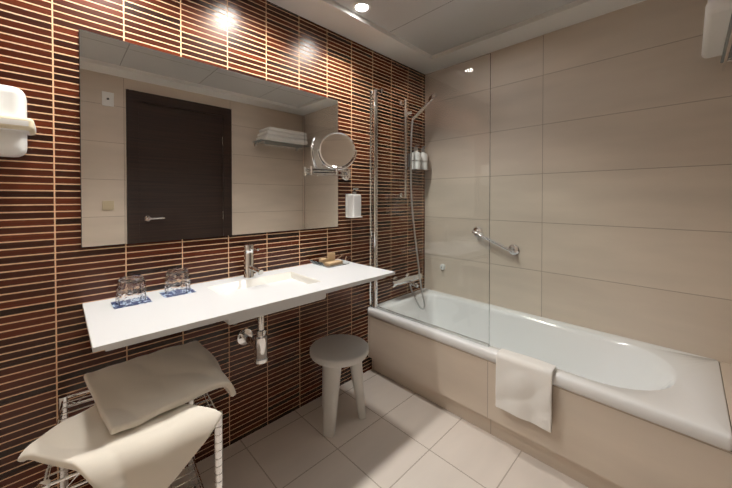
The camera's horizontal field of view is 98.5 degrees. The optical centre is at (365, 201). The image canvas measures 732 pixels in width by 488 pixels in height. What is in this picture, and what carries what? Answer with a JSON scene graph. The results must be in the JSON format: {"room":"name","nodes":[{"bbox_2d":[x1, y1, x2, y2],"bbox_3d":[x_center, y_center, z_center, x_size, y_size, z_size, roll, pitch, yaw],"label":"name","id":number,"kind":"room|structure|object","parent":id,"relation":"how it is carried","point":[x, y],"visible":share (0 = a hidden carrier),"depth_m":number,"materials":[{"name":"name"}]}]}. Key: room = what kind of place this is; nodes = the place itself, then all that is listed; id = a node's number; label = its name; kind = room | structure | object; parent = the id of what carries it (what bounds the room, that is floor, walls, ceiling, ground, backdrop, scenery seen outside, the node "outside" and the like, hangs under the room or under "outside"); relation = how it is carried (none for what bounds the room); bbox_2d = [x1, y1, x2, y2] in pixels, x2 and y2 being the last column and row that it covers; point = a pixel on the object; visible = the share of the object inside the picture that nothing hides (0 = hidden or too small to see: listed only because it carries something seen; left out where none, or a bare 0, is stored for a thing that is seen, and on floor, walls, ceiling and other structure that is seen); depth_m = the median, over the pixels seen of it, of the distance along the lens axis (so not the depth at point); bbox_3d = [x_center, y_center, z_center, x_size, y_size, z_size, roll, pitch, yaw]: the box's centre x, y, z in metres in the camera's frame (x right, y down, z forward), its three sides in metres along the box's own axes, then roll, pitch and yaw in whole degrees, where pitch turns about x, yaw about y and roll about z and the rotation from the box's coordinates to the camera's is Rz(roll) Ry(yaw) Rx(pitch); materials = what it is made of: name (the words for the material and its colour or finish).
{"room":"bathroom","nodes":[
{"label":"bathroom","id":0,"kind":"room"},
{"bbox_2d":[0,0,424,487],"bbox_3d":[-0.509,-0.008,1.805,2.950,2.453,0.100,-1,1,-44],"label":"wall","id":1,"kind":"structure","parent":0,"point":[54,275],"depth_m":1.33,"materials":[{"name":"tile"}]},
{"bbox_2d":[0,84,35,156],"bbox_3d":[-1.214,-0.259,0.949,0.300,0.225,0.134,-1,1,-44],"label":"hair dryer","id":2,"kind":"object","parent":1,"relation":"attached to","point":[17,126],"visible":0.98,"depth_m":1.00,"materials":[{"name":"white plastic"}]},
{"bbox_2d":[79,29,337,247],"bbox_3d":[-0.627,-0.241,1.611,1.238,0.816,0.008,-1,1,-44],"label":"mirror","id":3,"kind":"object","parent":1,"relation":"attached to","point":[173,147],"visible":0.94,"depth_m":1.44,"materials":[{"name":"silver metal"}]},
{"bbox_2d":[82,259,394,352],"bbox_3d":[-0.456,0.423,1.445,1.235,0.085,0.493,-1,1,-44],"label":"countertop","id":4,"kind":"structure","parent":1,"relation":"attached to","point":[233,300],"depth_m":1.22,"materials":[{"name":"white"}]},
{"bbox_2d":[111,296,151,308],"bbox_3d":[-0.895,0.383,1.203,0.116,0.002,0.100,-1,1,-44],"label":"coaster","id":5,"kind":"object","parent":4,"relation":"on","point":[148,300],"depth_m":1.19,"materials":[{"name":"blue paper"}]},
{"bbox_2d":[116,275,146,305],"bbox_3d":[-0.894,0.334,1.202,0.096,0.096,0.096,-1,1,-44],"label":"tumbler","id":6,"kind":"object","parent":5,"relation":"on","point":[131,290],"visible":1,"depth_m":1.17,"materials":[{"name":"clear glass"}]},
{"bbox_2d":[159,288,195,297],"bbox_3d":[-0.794,0.381,1.329,0.116,0.002,0.100,-1,1,-44],"label":"coaster","id":7,"kind":"object","parent":4,"relation":"on","point":[163,294],"depth_m":1.31,"materials":[{"name":"blue paper"}]},
{"bbox_2d":[164,268,189,294],"bbox_3d":[-0.794,0.332,1.328,0.096,0.096,0.096,-1,1,-44],"label":"tumbler","id":8,"kind":"object","parent":7,"relation":"on","point":[177,281],"visible":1,"depth_m":1.29,"materials":[{"name":"clear glass"}]},
{"bbox_2d":[243,244,262,277],"bbox_3d":[-0.552,0.297,1.548,0.052,0.164,0.162,-1,1,-44],"label":"faucet","id":9,"kind":"object","parent":4,"relation":"on","point":[250,268],"visible":1,"depth_m":1.56,"materials":[{"name":"silver metal"}]},
{"bbox_2d":[309,254,352,267],"bbox_3d":[-0.207,0.356,1.887,0.230,0.037,0.130,-1,1,-44],"label":"tray","id":10,"kind":"object","parent":4,"relation":"on","point":[345,259],"visible":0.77,"depth_m":1.90,"materials":[{"name":"clear plastic"}]},
{"bbox_2d":[319,252,342,265],"bbox_3d":[-0.209,0.342,1.884,0.113,0.058,0.103,-1,1,-44],"label":"boxes","id":11,"kind":"object","parent":10,"relation":"in","point":[329,260],"visible":0.96,"depth_m":1.88,"materials":[{"name":"beige"}]},
{"bbox_2d":[233,316,267,364],"bbox_3d":[-0.564,0.589,1.536,0.147,0.342,0.217,-1,1,-44],"label":"drain pipe","id":12,"kind":"object","parent":1,"relation":"attached to","point":[258,343],"visible":0.58,"depth_m":1.48,"materials":[{"name":"silver metal"}]},
{"bbox_2d":[310,132,356,179],"bbox_3d":[-0.165,-0.280,1.937,0.344,0.280,0.185,-1,1,-44],"label":"magnifying mirror","id":13,"kind":"object","parent":1,"relation":"attached to","point":[336,150],"visible":1,"depth_m":1.90,"materials":[{"name":"silver metal"}]},
{"bbox_2d":[346,188,362,217],"bbox_3d":[-0.079,0.008,2.099,0.086,0.194,0.077,-1,1,-44],"label":"soap dispenser","id":14,"kind":"object","parent":1,"relation":"attached to","point":[353,205],"visible":1,"depth_m":2.08,"materials":[{"name":"white plastic"}]},
{"bbox_2d":[168,369,588,487],"bbox_3d":[0.197,1.277,1.098,2.950,0.100,2.120,-1,1,-44],"label":"floor","id":15,"kind":"structure","parent":0,"point":[400,436],"depth_m":1.53,"materials":[{"name":"tile"}]},
{"bbox_2d":[36,390,222,487],"bbox_3d":[-0.755,0.949,1.046,0.422,0.558,0.462,-1,1,-39],"label":"wire rack","id":16,"kind":"object","parent":15,"relation":"on","point":[64,475],"visible":0.35,"depth_m":1.02,"materials":[{"name":"silver metal"}]},
{"bbox_2d":[17,404,221,487],"bbox_3d":[-0.667,0.721,0.888,0.411,0.186,0.260,0,1,13],"label":"towel","id":17,"kind":"object","parent":16,"relation":"in","point":[160,450],"visible":0.85,"depth_m":0.84,"materials":[{"name":"white"}]},
{"bbox_2d":[84,341,235,434],"bbox_3d":[-0.722,0.642,1.121,0.420,0.082,0.371,1,1,41],"label":"towel","id":18,"kind":"object","parent":16,"relation":"on","point":[134,392],"visible":1,"depth_m":1.07,"materials":[{"name":"white fabric"}]},
{"bbox_2d":[310,334,368,437],"bbox_3d":[-0.149,1.014,1.771,0.330,0.408,0.330,-1,1,-44],"label":"stool","id":19,"kind":"object","parent":15,"relation":"on","point":[332,355],"visible":1,"depth_m":1.68,"materials":[{"name":"white plastic"}]},
{"bbox_2d":[368,304,731,487],"bbox_3d":[0.928,0.989,1.808,0.703,0.458,1.916,-1,1,-44],"label":"bathtub","id":20,"kind":"object","parent":15,"relation":"on","point":[629,413],"visible":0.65,"depth_m":1.46,"materials":[{"name":"white ceramic"}]},
{"bbox_2d":[370,53,490,346],"bbox_3d":[0.342,-0.013,1.955,0.038,1.540,0.870,-1,1,-44],"label":"screen","id":21,"kind":"object","parent":20,"relation":"on","point":[430,190],"visible":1,"depth_m":1.88,"materials":[{"name":"clear glass"}]},
{"bbox_2d":[495,348,555,432],"bbox_3d":[0.752,0.879,1.495,0.084,0.272,0.249,-1,1,-44],"label":"towel","id":22,"kind":"object","parent":20,"relation":"hanging from","point":[523,388],"visible":1,"depth_m":1.46,"materials":[{"name":"white fabric"}]},
{"bbox_2d":[267,0,645,73],"bbox_3d":[0.197,-1.151,1.068,2.750,0.150,1.920,-1,1,-44],"label":"ceiling","id":23,"kind":"structure","parent":0,"point":[425,36],"depth_m":1.94,"materials":[{"name":"white paint"}]},
{"bbox_2d":[353,1,370,12],"bbox_3d":[-0.024,-1.111,1.803,0.104,0.006,0.104,-1,1,-44],"label":"recessed light","id":24,"kind":"object","parent":23,"relation":"in","point":[361,7],"visible":1,"depth_m":1.80,"materials":[{"name":"white"}]},
{"bbox_2d":[425,0,731,363],"bbox_3d":[1.251,-0.011,2.042,0.100,2.453,2.020,-1,1,-44],"label":"wall","id":25,"kind":"structure","parent":0,"point":[610,172],"depth_m":1.78,"materials":[{"name":"tile"}]},
{"bbox_2d":[490,238,518,254],"bbox_3d":[0.914,0.280,2.265,0.073,0.178,0.335,-1,1,-44],"label":"grab bar","id":26,"kind":"object","parent":25,"relation":"attached to","point":[513,249],"visible":0.52,"depth_m":2.18,"materials":[{"name":"silver metal"}]},
{"bbox_3d":[0.866,0.010,0.325,2.850,2.453,0.100,-1,1,-44],"label":"wall","id":27,"kind":"structure","parent":0,"visible":0},
{"bbox_2d":[720,14,731,70],"bbox_3d":[1.518,-0.626,1.181,0.650,0.063,0.224,-1,1,-44],"label":"towel shelf","id":28,"kind":"object","parent":27,"relation":"attached to","point":[726,57],"visible":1,"depth_m":1.30,"materials":[{"name":"silver metal"}]},
{"bbox_2d":[701,0,731,58],"bbox_3d":[1.478,-0.731,1.193,0.540,0.145,0.275,-1,1,-44],"label":"towel","id":29,"kind":"object","parent":28,"relation":"on","point":[718,13],"visible":1,"depth_m":1.19,"materials":[{"name":"white fabric"}]}
]}

